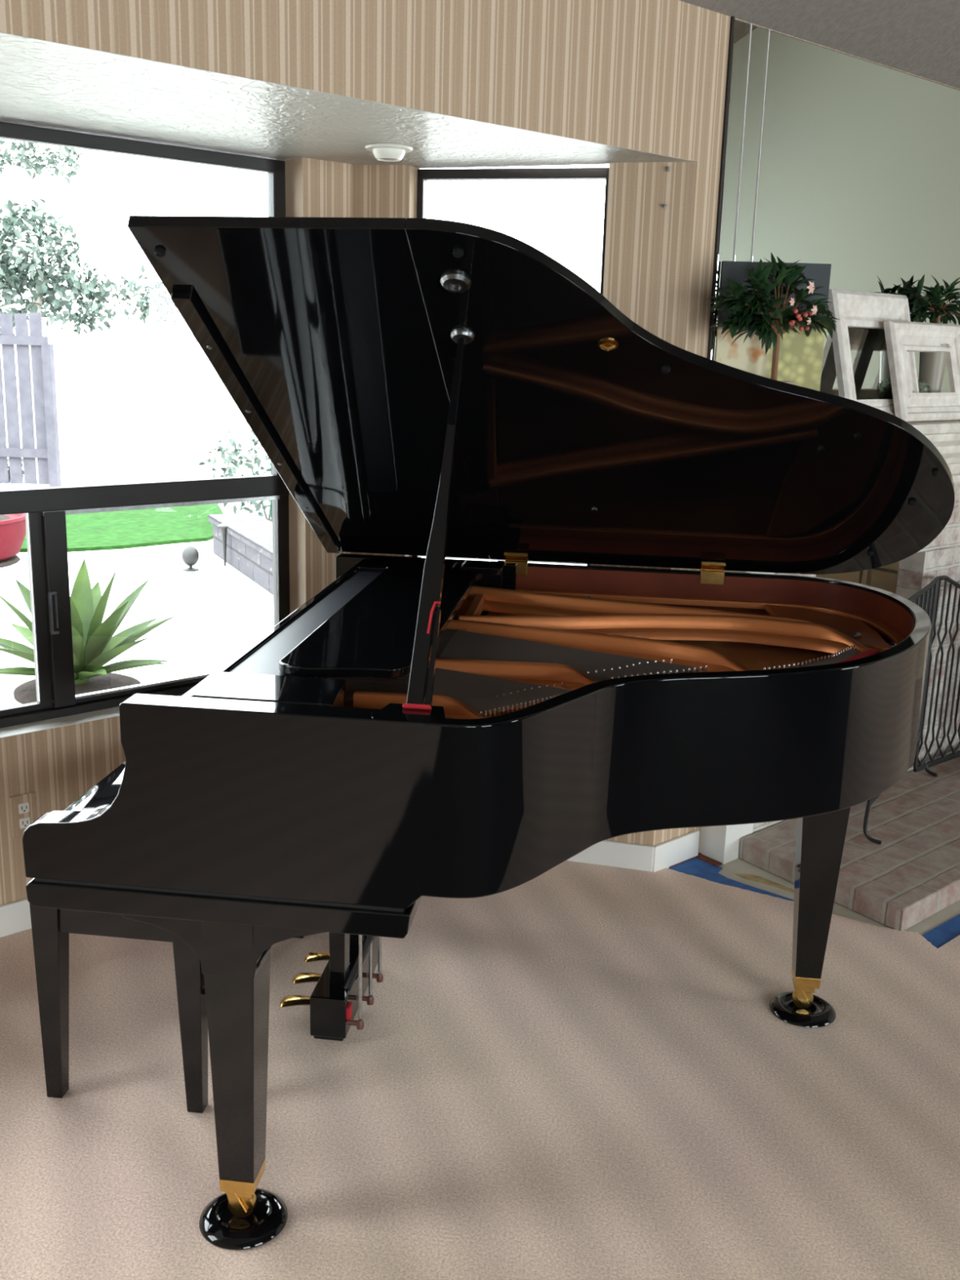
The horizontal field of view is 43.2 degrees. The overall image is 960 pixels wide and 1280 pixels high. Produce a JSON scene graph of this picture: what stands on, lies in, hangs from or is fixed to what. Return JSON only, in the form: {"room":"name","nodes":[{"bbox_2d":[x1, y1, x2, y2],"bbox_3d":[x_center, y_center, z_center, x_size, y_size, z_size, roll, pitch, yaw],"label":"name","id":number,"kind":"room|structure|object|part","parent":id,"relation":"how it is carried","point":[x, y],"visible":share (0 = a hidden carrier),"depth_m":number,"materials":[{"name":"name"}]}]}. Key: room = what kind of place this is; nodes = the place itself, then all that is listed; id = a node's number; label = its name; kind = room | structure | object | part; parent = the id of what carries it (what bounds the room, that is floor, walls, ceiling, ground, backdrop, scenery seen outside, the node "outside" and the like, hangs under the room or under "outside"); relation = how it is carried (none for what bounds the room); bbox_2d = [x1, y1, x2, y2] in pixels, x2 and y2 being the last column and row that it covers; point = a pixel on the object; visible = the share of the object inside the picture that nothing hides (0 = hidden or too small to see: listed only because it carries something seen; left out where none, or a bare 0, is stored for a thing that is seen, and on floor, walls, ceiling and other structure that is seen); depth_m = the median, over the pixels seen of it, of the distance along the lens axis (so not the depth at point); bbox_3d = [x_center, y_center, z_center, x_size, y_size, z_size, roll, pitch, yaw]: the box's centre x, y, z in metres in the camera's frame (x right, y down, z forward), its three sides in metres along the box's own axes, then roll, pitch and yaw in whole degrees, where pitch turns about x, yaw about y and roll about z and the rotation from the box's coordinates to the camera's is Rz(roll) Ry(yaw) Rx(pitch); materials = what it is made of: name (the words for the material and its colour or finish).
{"room":"music room","nodes":[
{"label":"music room","id":0,"kind":"room"},
{"bbox_2d":[0,157,351,905],"bbox_3d":[-1.429,-0.203,2.938,2.620,2.065,0.140,-10,18,-40],"label":"wall","id":1,"kind":"structure","parent":0,"point":[61,764],"depth_m":3.31,"materials":[{"name":"wood"}]},
{"bbox_2d":[0,897,31,937],"bbox_3d":[-1.417,0.775,3.106,2.588,0.088,0.017,-10,18,-40],"label":"baseboard","id":2,"kind":"structure","parent":1,"relation":"attached to","point":[15,917],"depth_m":3.25,"materials":[{"name":"white paint"}]},
{"bbox_2d":[8,791,37,838],"bbox_3d":[-1.209,0.465,3.214,0.072,0.116,0.010,-10,18,-40],"label":"wall outlet","id":3,"kind":"object","parent":1,"relation":"attached to","point":[23,807],"visible":0.84,"depth_m":3.21,"materials":[{"name":"plastic"}]},
{"bbox_2d":[17,802,29,813],"bbox_3d":[-1.207,0.445,3.208,0.028,0.028,0.005,-10,18,-40],"label":"socket","id":4,"kind":"object","parent":3,"relation":"attached to","point":[23,807],"depth_m":3.21,"materials":[{"name":"white plastic"}]},
{"bbox_2d":[19,817,30,828],"bbox_3d":[-1.208,0.485,3.218,0.028,0.028,0.005,-10,18,-40],"label":"socket","id":5,"kind":"object","parent":3,"relation":"attached to","point":[24,822],"depth_m":3.21,"materials":[{"name":"white plastic"}]},
{"bbox_2d":[0,694,182,737],"bbox_3d":[-1.397,0.267,3.066,2.204,0.004,0.100,-10,18,-40],"label":"trim","id":6,"kind":"structure","parent":1,"relation":"attached to","point":[7,731],"depth_m":3.27,"materials":[{"name":"white paint"}]},
{"bbox_2d":[0,121,289,728],"bbox_3d":[-1.404,-0.477,2.920,2.208,1.515,0.061,-10,18,-40],"label":"window","id":7,"kind":"structure","parent":1,"relation":"in","point":[45,509],"depth_m":3.28,"materials":[{"name":"black metal"}]},
{"bbox_3d":[-1.708,0.019,2.794,1.373,0.538,0.004,-10,18,-40],"label":"pane","id":8,"kind":"part","parent":7,"relation":"part of","materials":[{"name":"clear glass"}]},
{"bbox_3d":[-1.139,-0.072,3.238,0.021,0.115,0.014,-10,18,-40],"label":"latch handle","id":9,"kind":"part","parent":7,"relation":"part of","materials":[{"name":"metal"}]},
{"bbox_2d":[0,31,695,168],"bbox_3d":[-1.208,-1.328,2.324,3.910,0.426,1.004,-10,18,-40],"label":"ceiling","id":10,"kind":"structure","parent":0,"point":[46,84],"depth_m":2.80,"materials":[{"name":"grey paint"}]},
{"bbox_2d":[364,142,413,161],"bbox_3d":[-0.238,-1.270,3.164,0.126,0.032,0.126,3,14,7],"label":"recessed light","id":11,"kind":"object","parent":10,"relation":"in","point":[385,152],"visible":1,"depth_m":3.13,"materials":[{"name":"white plastic"}]},
{"bbox_2d":[0,0,959,852],"bbox_3d":[0.254,-0.399,3.289,9.600,2.610,0.122,-10,18,-40],"label":"wall","id":12,"kind":"structure","parent":0,"point":[649,76],"depth_m":2.76,"materials":[{"name":"paper"}]},
{"bbox_2d":[662,203,666,208],"bbox_3d":[0.502,-1.185,3.309,0.010,0.012,0.015,5,14,14],"label":"wall hook","id":13,"kind":"object","parent":12,"relation":"attached to","point":[664,206],"visible":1,"depth_m":3.31,"materials":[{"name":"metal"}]},
{"bbox_2d":[665,166,669,171],"bbox_3d":[0.507,-1.278,3.286,0.010,0.012,0.015,5,14,14],"label":"wall hook","id":14,"kind":"object","parent":12,"relation":"attached to","point":[667,168],"visible":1,"depth_m":3.29,"materials":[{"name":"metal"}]},
{"bbox_2d":[652,830,699,871],"bbox_3d":[0.615,0.665,3.811,0.217,0.091,0.014,-10,18,-40],"label":"baseboard","id":15,"kind":"structure","parent":12,"relation":"attached to","point":[668,853],"depth_m":3.80,"materials":[{"name":"white paint"}]},
{"bbox_2d":[706,16,734,359],"bbox_3d":[0.662,-1.146,3.371,0.009,1.075,0.007,-10,18,-40],"label":"trim","id":16,"kind":"structure","parent":12,"relation":"attached to","point":[732,18],"depth_m":3.34,"materials":[{"name":"brown metal"}]},
{"bbox_2d":[711,18,750,360],"bbox_3d":[0.693,-1.151,3.399,0.072,1.072,0.005,-10,18,-40],"label":"mirror panel","id":17,"kind":"object","parent":12,"relation":"attached to","point":[741,28],"visible":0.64,"depth_m":3.35,"materials":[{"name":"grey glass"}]},
{"bbox_2d":[733,22,751,261],"bbox_3d":[0.722,-1.155,3.422,0.003,1.072,0.007,-10,18,-40],"label":"trim","id":18,"kind":"structure","parent":12,"relation":"attached to","point":[750,28],"depth_m":3.36,"materials":[{"name":"white paint"}]},
{"bbox_2d":[734,24,768,262],"bbox_3d":[0.752,-1.161,3.449,0.080,1.072,0.005,-10,18,-40],"label":"mirror panel","id":19,"kind":"object","parent":12,"relation":"attached to","point":[759,34],"visible":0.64,"depth_m":3.39,"materials":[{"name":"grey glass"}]},
{"bbox_2d":[750,28,769,262],"bbox_3d":[0.783,-1.167,3.475,0.003,1.072,0.007,-10,18,-40],"label":"trim","id":20,"kind":"structure","parent":12,"relation":"attached to","point":[768,35],"depth_m":3.42,"materials":[{"name":"white paint"}]},
{"bbox_2d":[752,30,959,399],"bbox_3d":[1.677,-1.329,4.243,2.376,1.072,0.005,-10,18,-40],"label":"mirror panel","id":21,"kind":"object","parent":12,"relation":"attached to","point":[860,167],"visible":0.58,"depth_m":3.78,"materials":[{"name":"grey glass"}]},
{"bbox_2d":[351,161,697,845],"bbox_3d":[0.083,-0.346,3.697,1.020,2.065,0.130,5,14,14],"label":"wall","id":22,"kind":"structure","parent":0,"point":[648,247],"depth_m":3.36,"materials":[{"name":"wood"}]},
{"bbox_2d":[412,167,608,564],"bbox_3d":[0.080,-0.617,3.661,0.575,1.515,0.040,5,14,14],"label":"window","id":23,"kind":"structure","parent":22,"relation":"in","point":[565,173],"depth_m":3.47,"materials":[{"name":"brown metal"}]},
{"bbox_2d":[567,840,653,871],"bbox_3d":[0.050,0.633,3.861,1.004,0.083,0.015,5,14,14],"label":"baseboard","id":24,"kind":"structure","parent":22,"relation":"attached to","point":[606,852],"depth_m":3.76,"materials":[{"name":"white paint"}]},
{"bbox_2d":[669,857,959,935],"bbox_3d":[1.841,1.295,1.798,10.000,0.112,6.800,-10,18,-40],"label":"floor","id":25,"kind":"structure","parent":0,"point":[737,866],"depth_m":3.64,"materials":[{"name":"patterned ceramic tile with blue and cream glaze"}]},
{"bbox_2d":[0,860,959,1279],"bbox_3d":[1.831,1.233,1.796,9.600,0.008,6.435,-10,18,-40],"label":"carpet","id":26,"kind":"object","parent":25,"relation":"on","point":[575,1070],"visible":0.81,"depth_m":2.57,"materials":[{"name":"beige carpet"}]},
{"bbox_2d":[29,902,304,1113],"bbox_3d":[-0.688,0.643,2.874,0.360,0.492,0.832,3,14,7],"label":"piano bench","id":27,"kind":"object","parent":26,"relation":"on","point":[51,928],"visible":0.19,"depth_m":2.48,"materials":[{"name":"black wood"}]},
{"bbox_3d":[-0.884,0.742,2.526,0.060,0.455,0.056,3,14,7],"label":"leg","id":28,"kind":"part","parent":27,"relation":"part of","materials":[{"name":"black wood"}]},
{"bbox_3d":[-0.591,0.759,2.490,0.060,0.455,0.056,3,14,7],"label":"leg","id":29,"kind":"part","parent":27,"relation":"part of","materials":[{"name":"black wood"}]},
{"bbox_2d":[199,1187,288,1249],"bbox_3d":[-0.433,1.054,2.221,0.160,0.018,0.160,3,14,7],"label":"cup","id":30,"kind":"object","parent":26,"relation":"on","point":[218,1225],"visible":0.89,"depth_m":2.20,"materials":[{"name":"black plastic"}]},
{"bbox_2d":[22,215,955,1217],"bbox_3d":[0.181,0.075,2.601,1.705,1.749,1.496,3,14,7],"label":"grand piano","id":31,"kind":"object","parent":26,"relation":"on","point":[433,725],"visible":1,"depth_m":2.26,"materials":[{"name":"black wood"}]},
{"bbox_3d":[-0.423,0.703,2.135,0.094,0.524,0.108,3,14,7],"label":"leg","id":32,"kind":"part","parent":31,"relation":"part of","materials":[{"name":"black wood"}]},
{"bbox_3d":[-0.402,0.080,2.678,0.022,0.294,1.362,3,14,7],"label":"rail","id":33,"kind":"part","parent":31,"relation":"part of","materials":[{"name":"black wood"}]},
{"bbox_2d":[229,571,382,676],"bbox_3d":[-0.337,-0.041,2.646,0.100,0.028,1.063,3,14,7],"label":"shelf","id":34,"kind":"object","parent":31,"relation":"attached to","point":[262,657],"depth_m":2.50,"materials":[{"name":"black paint"}]},
{"bbox_3d":[-0.321,0.545,2.766,0.040,0.514,0.060,3,14,7],"label":"lyre post","id":35,"kind":"part","parent":31,"relation":"part of","materials":[{"name":"black wood"}]},
{"bbox_3d":[-0.283,0.874,2.760,0.039,0.020,0.018,3,14,7],"label":"rod knob","id":36,"kind":"part","parent":31,"relation":"part of","materials":[{"name":"brown wood"}]},
{"bbox_3d":[-0.295,0.499,2.959,0.040,0.514,0.060,3,14,7],"label":"lyre post","id":37,"kind":"part","parent":31,"relation":"part of","materials":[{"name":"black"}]},
{"bbox_3d":[-0.265,0.586,2.689,0.008,0.565,0.008,3,14,7],"label":"pedal rod","id":38,"kind":"part","parent":31,"relation":"part of","materials":[{"name":"metal"}]},
{"bbox_3d":[-0.270,0.849,2.863,0.039,0.020,0.018,3,14,7],"label":"rod knob","id":39,"kind":"part","parent":31,"relation":"part of","materials":[{"name":"brown wood"}]},
{"bbox_3d":[-0.251,0.561,2.792,0.008,0.565,0.008,3,14,7],"label":"pedal rod","id":40,"kind":"part","parent":31,"relation":"part of","materials":[{"name":"metal"}]},
{"bbox_3d":[-0.256,0.824,2.967,0.039,0.020,0.018,3,14,7],"label":"rod knob","id":41,"kind":"part","parent":31,"relation":"part of","materials":[{"name":"brown leather"}]},
{"bbox_3d":[-0.237,0.536,2.895,0.008,0.565,0.008,3,14,7],"label":"pedal rod","id":42,"kind":"part","parent":31,"relation":"part of","materials":[{"name":"metal"}]},
{"bbox_2d":[440,271,471,293],"bbox_3d":[-0.041,-0.595,2.024,0.052,0.012,0.052,3,-16,7],"label":"cup","id":43,"kind":"object","parent":31,"relation":"on","point":[450,282],"depth_m":2.01,"materials":[{"name":"grey metal"}]},
{"bbox_2d":[450,328,475,344],"bbox_3d":[-0.032,-0.546,2.189,0.044,0.012,0.044,3,-16,7],"label":"cup","id":44,"kind":"object","parent":31,"relation":"on","point":[458,335],"depth_m":2.18,"materials":[{"name":"grey metal"}]},
{"bbox_3d":[0.300,0.048,2.578,1.310,0.018,1.410,3,14,7],"label":"iron plate","id":45,"kind":"part","parent":31,"relation":"part of","materials":[{"name":"brown metal"}]},
{"bbox_3d":[0.229,-0.525,2.175,0.038,0.015,0.038,3,-16,7],"label":"brass plate","id":46,"kind":"part","parent":31,"relation":"part of","materials":[{"name":"gold metal"}]},
{"bbox_3d":[0.504,-0.411,2.545,1.106,0.021,1.485,3,-16,7],"label":"lid","id":47,"kind":"part","parent":31,"relation":"part of","materials":[{"name":"black wood"}]},
{"bbox_3d":[0.803,0.513,2.884,0.122,0.604,0.125,3,14,7],"label":"leg","id":48,"kind":"part","parent":31,"relation":"part of","materials":[{"name":"black wood"}]},
{"bbox_2d":[768,991,835,1027],"bbox_3d":[0.793,0.903,2.979,0.160,0.018,0.160,3,14,7],"label":"cup","id":49,"kind":"object","parent":26,"relation":"on","point":[820,1013],"visible":0.9,"depth_m":2.95,"materials":[{"name":"black plastic"}]},
{"bbox_2d":[669,852,701,867],"bbox_3d":[0.643,0.697,3.857,0.164,0.005,0.031,-10,18,-40],"label":"strip","id":50,"kind":"object","parent":25,"relation":"on","point":[699,852],"visible":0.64,"depth_m":3.84,"materials":[{"name":"brown wood"}]},
{"bbox_2d":[695,852,722,866],"bbox_3d":[0.721,0.699,3.861,0.030,0.005,0.108,-9,17,-38],"label":"strip","id":51,"kind":"object","parent":25,"relation":"on","point":[700,856],"visible":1,"depth_m":3.85,"materials":[{"name":"brown wood"}]},
{"bbox_2d":[669,857,794,901],"bbox_3d":[0.774,0.743,3.696,0.149,0.003,0.395,-12,19,-43],"label":"tape","id":52,"kind":"object","parent":25,"relation":"on","point":[696,867],"visible":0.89,"depth_m":3.76,"materials":[{"name":"blue plastic"}]},
{"bbox_2d":[735,873,794,893],"bbox_3d":[0.901,0.747,3.700,0.258,0.001,0.043,11,17,35],"label":"glue stain","id":53,"kind":"object","parent":25,"relation":"on","point":[748,877],"visible":0.72,"depth_m":3.72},
{"bbox_2d":[698,420,959,864],"bbox_3d":[1.655,-0.173,4.668,2.875,1.370,0.690,-10,18,-40],"label":"fireplace","id":54,"kind":"object","parent":25,"relation":"on","point":[941,557],"visible":0.15,"depth_m":4.38,"materials":[{"name":"brick"}]},
{"bbox_2d":[714,261,831,391],"bbox_3d":[0.824,-0.838,3.449,0.305,0.452,0.018,2,14,0],"label":"canvas painting","id":55,"kind":"object","parent":54,"relation":"on","point":[800,361],"visible":0.5,"depth_m":3.44},
{"bbox_2d":[706,252,839,384],"bbox_3d":[0.807,-0.822,3.346,0.502,0.470,0.245,-11,18,-41],"label":"potted plant","id":56,"kind":"object","parent":54,"relation":"on","point":[748,306],"visible":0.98,"depth_m":3.26,"materials":[{"name":"green plant"}]},
{"bbox_3d":[0.810,-0.850,3.342,0.371,0.307,0.122,-9,17,-38],"label":"stem","id":57,"kind":"part","parent":56,"relation":"part of","materials":[{"name":"brown plant"}]},
{"bbox_3d":[0.816,-0.658,3.392,0.116,0.130,0.116,3,14,7],"label":"pot","id":58,"kind":"part","parent":56,"relation":"part of","materials":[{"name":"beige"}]},
{"bbox_3d":[0.827,-0.896,3.212,0.025,0.022,0.003,-10,18,-40],"label":"flower","id":59,"kind":"part","parent":56,"relation":"part of","materials":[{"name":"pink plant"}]},
{"bbox_3d":[0.889,-0.946,3.254,0.038,0.033,0.005,-10,18,-40],"label":"flower","id":60,"kind":"part","parent":56,"relation":"part of","materials":[{"name":"pink plant"}]},
{"bbox_3d":[0.906,-0.894,3.284,0.032,0.028,0.004,-10,18,-40],"label":"flower","id":61,"kind":"part","parent":56,"relation":"part of","materials":[{"name":"pink plant"}]},
{"bbox_2d":[827,288,919,415],"bbox_3d":[1.265,-0.902,3.868,0.435,0.402,0.128,-10,18,-40],"label":"picture frame","id":62,"kind":"object","parent":54,"relation":"on","point":[854,308],"visible":0.54,"depth_m":3.80,"materials":[{"name":"white paint"}]},
{"bbox_3d":[1.245,-1.051,3.860,0.435,0.110,0.030,-10,4,-40],"label":"rail","id":63,"kind":"part","parent":62,"relation":"part of","materials":[{"name":"white paint"}]},
{"bbox_3d":[1.289,-0.735,3.875,0.435,0.070,0.030,-10,4,-40],"label":"rail","id":64,"kind":"part","parent":62,"relation":"part of","materials":[{"name":"white paint"}]},
{"bbox_2d":[883,320,959,422],"bbox_3d":[1.488,-0.884,4.000,0.463,0.316,0.109,-10,18,-40],"label":"picture frame","id":65,"kind":"object","parent":54,"relation":"on","point":[902,337],"visible":0.96,"depth_m":3.95,"materials":[{"name":"white paint"}]},
{"bbox_3d":[1.473,-0.999,3.994,0.463,0.092,0.030,-10,3,-40],"label":"rail","id":66,"kind":"part","parent":65,"relation":"part of","materials":[{"name":"white paint"}]},
{"bbox_3d":[1.506,-0.771,4.004,0.463,0.092,0.030,-10,3,-40],"label":"rail","id":67,"kind":"part","parent":65,"relation":"part of","materials":[{"name":"white paint"}]},
{"bbox_2d":[917,378,931,392],"bbox_3d":[1.497,-0.821,4.130,0.083,0.134,0.082,3,14,7],"label":"flower ball","id":68,"kind":"object","parent":54,"relation":"on","point":[922,388],"visible":0.31,"depth_m":4.10,"materials":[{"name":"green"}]},
{"bbox_2d":[898,274,959,392],"bbox_3d":[1.546,-0.987,4.091,0.366,0.477,0.164,-10,18,-40],"label":"potted plant","id":69,"kind":"object","parent":54,"relation":"on","point":[931,365],"visible":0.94,"depth_m":4.08,"materials":[{"name":"green plant"}]},
{"bbox_3d":[1.534,-0.879,4.128,0.094,0.250,0.094,3,14,7],"label":"pot","id":70,"kind":"part","parent":69,"relation":"part of","materials":[{"name":"beige ceramic"}]},
{"bbox_3d":[1.535,-1.074,4.080,0.244,0.191,0.065,-9,17,-37],"label":"stem","id":71,"kind":"part","parent":69,"relation":"part of","materials":[{"name":"brown plant"}]},
{"bbox_2d":[738,756,959,930],"bbox_3d":[1.997,0.548,4.487,2.691,0.073,0.605,-10,18,-40],"label":"brick hearth","id":72,"kind":"object","parent":25,"relation":"on","point":[899,882],"visible":0.9,"depth_m":3.80,"materials":[{"name":"beige brick"}]},
{"bbox_2d":[862,575,959,844],"bbox_3d":[1.644,0.164,4.285,0.196,0.750,1.334,13,18,40],"label":"fireplace screen","id":73,"kind":"object","parent":72,"relation":"on","point":[927,598],"visible":0.39,"depth_m":4.42,"materials":[{"name":"black metal"}]},
{"bbox_3d":[1.425,0.154,4.063,0.014,0.623,0.733,10,16,30],"label":"panel","id":74,"kind":"part","parent":73,"relation":"part of","materials":[{"name":"black metal"}]},
{"bbox_3d":[1.432,-0.130,3.993,0.016,0.051,0.724,10,16,30],"label":"rail","id":75,"kind":"part","parent":73,"relation":"part of","materials":[{"name":"black metal"}]},
{"bbox_3d":[1.849,0.094,4.568,0.632,0.723,0.014,-10,18,-38],"label":"panel","id":76,"kind":"part","parent":73,"relation":"part of","materials":[{"name":"black metal"}]},
{"bbox_3d":[1.859,-0.233,4.488,0.620,0.064,0.016,-9,18,-38],"label":"rail","id":77,"kind":"part","parent":73,"relation":"part of","materials":[{"name":"black metal"}]},
{"bbox_2d":[921,914,959,948],"bbox_3d":[1.459,0.800,3.541,0.606,0.002,0.073,-10,18,-40],"label":"tape","id":78,"kind":"object","parent":25,"relation":"on","point":[948,931],"visible":1,"depth_m":3.41,"materials":[{"name":"blue plastic"}]},
{"bbox_2d":[679,0,959,88],"bbox_3d":[2.153,-1.829,0.773,9.800,1.563,5.720,-10,18,-40],"label":"ceiling","id":79,"kind":"structure","parent":0,"point":[919,37],"depth_m":3.49,"materials":[{"name":"white paint"}]},
{"label":"outside","id":80,"kind":"structure","parent":0,"visible":0},
{"bbox_2d":[0,383,274,707],"bbox_3d":[-12.932,-3.096,18.707,60.000,0.100,39.050,-10,18,-40],"label":"ground","id":81,"kind":"structure","parent":80,"point":[108,433],"depth_m":9.47,"materials":[{"name":"concrete"}]},
{"bbox_2d":[0,513,26,567],"bbox_3d":[-3.943,-1.046,9.140,1.000,0.931,1.000,3,14,7],"label":"planter","id":82,"kind":"object","parent":81,"relation":"on","point":[12,526],"visible":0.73,"depth_m":9.11,"materials":[{"name":"red ceramic"}]},
{"bbox_2d":[7,457,24,483],"bbox_3d":[-5.549,-2.028,14.189,0.549,0.435,0.563,-8,16,-33],"label":"shrub","id":83,"kind":"object","parent":81,"relation":"on","point":[21,458],"visible":0.08,"depth_m":14.20,"materials":[{"name":"green plant"}]},
{"bbox_2d":[0,312,61,487],"bbox_3d":[-5.820,-2.684,13.524,2.200,1.936,0.100,2,14,3],"label":"wooden fence","id":84,"kind":"object","parent":81,"relation":"on","point":[46,452],"visible":0.93,"depth_m":13.49,"materials":[{"name":"grey wood"}]},
{"bbox_3d":[-5.839,-2.728,13.505,2.160,1.330,0.040,2,14,3],"label":"rail","id":85,"kind":"part","parent":84,"relation":"part of","materials":[{"name":"grey wood"}]},
{"bbox_3d":[-4.777,-2.479,13.511,0.100,1.600,0.100,2,14,3],"label":"post","id":86,"kind":"part","parent":84,"relation":"part of","materials":[{"name":"grey wood"}]},
{"bbox_2d":[0,138,83,443],"bbox_3d":[-6.881,-5.384,18.714,1.775,4.669,0.688,3,14,7],"label":"tree","id":87,"kind":"object","parent":81,"relation":"on","point":[29,165],"visible":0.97,"depth_m":18.23,"materials":[{"name":"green plant"}]},
{"bbox_3d":[-6.830,-7.267,18.254,1.775,0.791,0.688,3,14,7],"label":"crown","id":88,"kind":"part","parent":87,"relation":"part of","materials":[{"name":"green plant"}]},
{"bbox_2d":[0,198,122,466],"bbox_3d":[-5.636,-3.895,15.536,2.120,3.354,1.296,7,15,23],"label":"tree","id":89,"kind":"object","parent":81,"relation":"on","point":[15,277],"visible":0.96,"depth_m":15.28,"materials":[{"name":"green plant"}]},
{"bbox_3d":[-5.577,-4.662,15.399,2.113,1.797,1.330,3,14,7],"label":"crown","id":90,"kind":"part","parent":89,"relation":"part of","materials":[{"name":"green plant"}]},
{"bbox_2d":[0,558,176,704],"bbox_3d":[-1.963,-0.041,5.881,0.943,0.629,0.955,3,14,7],"label":"agave plant","id":91,"kind":"object","parent":81,"relation":"on","point":[95,645],"visible":0.71,"depth_m":5.89,"materials":[{"name":"green plant"}]},
{"bbox_3d":[-1.980,0.159,5.964,0.120,0.156,0.120,3,14,7],"label":"crown","id":92,"kind":"part","parent":91,"relation":"part of","materials":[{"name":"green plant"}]},
{"bbox_2d":[19,503,223,552],"bbox_3d":[-4.741,-1.237,11.735,4.807,0.030,4.415,0,14,-6],"label":"lawn","id":93,"kind":"structure","parent":81,"relation":"on","point":[135,528],"depth_m":10.92,"materials":[{"name":"green plant"}]},
{"bbox_2d":[111,263,198,457],"bbox_3d":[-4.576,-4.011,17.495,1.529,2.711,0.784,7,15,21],"label":"tree","id":94,"kind":"object","parent":81,"relation":"on","point":[181,414],"visible":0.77,"depth_m":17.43,"materials":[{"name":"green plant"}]},
{"bbox_3d":[-4.552,-4.903,17.276,1.530,0.876,0.781,7,15,21],"label":"crown","id":95,"kind":"part","parent":94,"relation":"part of","materials":[{"name":"green plant"}]},
{"bbox_2d":[182,545,199,571],"bbox_3d":[-2.189,-0.621,9.164,0.130,0.188,0.130,3,14,7],"label":"ornament","id":96,"kind":"object","parent":81,"relation":"on","point":[190,555],"visible":1,"depth_m":9.12,"materials":[{"name":"white stone"}]},
{"bbox_2d":[217,523,229,566],"bbox_3d":[-1.969,-0.733,9.347,0.100,0.330,0.100,3,14,7],"label":"garden light","id":97,"kind":"object","parent":81,"relation":"on","point":[223,526],"visible":0.98,"depth_m":9.32,"materials":[{"name":"black metal"}]},
{"bbox_3d":[-1.970,-0.718,9.350,0.068,0.300,0.068,3,14,7],"label":"stem","id":98,"kind":"part","parent":97,"relation":"part of","materials":[{"name":"black metal"}]},
{"bbox_3d":[-1.965,-0.878,9.311,0.100,0.030,0.100,3,14,7],"label":"lamp shade","id":99,"kind":"part","parent":97,"relation":"part of","materials":[{"name":"white metal"}]},
{"bbox_2d":[198,421,271,519],"bbox_3d":[-1.999,-1.569,11.519,1.201,1.032,1.241,-11,18,-41],"label":"shrub","id":100,"kind":"object","parent":81,"relation":"on","point":[235,452],"visible":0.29,"depth_m":11.43,"materials":[{"name":"green plant"}]},
{"bbox_2d":[208,512,273,595],"bbox_3d":[-1.359,-0.519,8.561,0.390,0.320,3.230,-5,15,-25],"label":"wall","id":101,"kind":"structure","parent":81,"relation":"on","point":[249,548],"depth_m":9.06,"materials":[{"name":"white brick"}]},
{"bbox_2d":[217,240,602,442],"bbox_3d":[2.609,-4.936,20.621,14.000,3.400,0.300,1,14,-3],"label":"wall","id":102,"kind":"structure","parent":81,"relation":"on","point":[584,260],"depth_m":20.13,"materials":[{"name":"white paint"}]},
{"bbox_2d":[267,519,586,564],"bbox_3d":[-0.227,-0.579,9.018,2.030,0.280,3.100,-5,15,-25],"label":"raised bed","id":103,"kind":"object","parent":81,"relation":"on","point":[270,520],"visible":0.02,"depth_m":8.31,"materials":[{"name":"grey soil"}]},
{"bbox_2d":[270,460,272,519],"bbox_3d":[-1.692,-1.237,9.904,0.033,0.500,0.033,9,16,29],"label":"stake","id":104,"kind":"object","parent":103,"relation":"on","point":[270,460],"visible":0.12,"depth_m":9.92,"materials":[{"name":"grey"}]},
{"bbox_2d":[421,555,505,560],"bbox_3d":[-0.353,-0.754,8.457,0.300,0.319,2.300,-5,15,-25],"label":"wall","id":105,"kind":"structure","parent":103,"relation":"on","point":[421,556],"depth_m":7.47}
]}

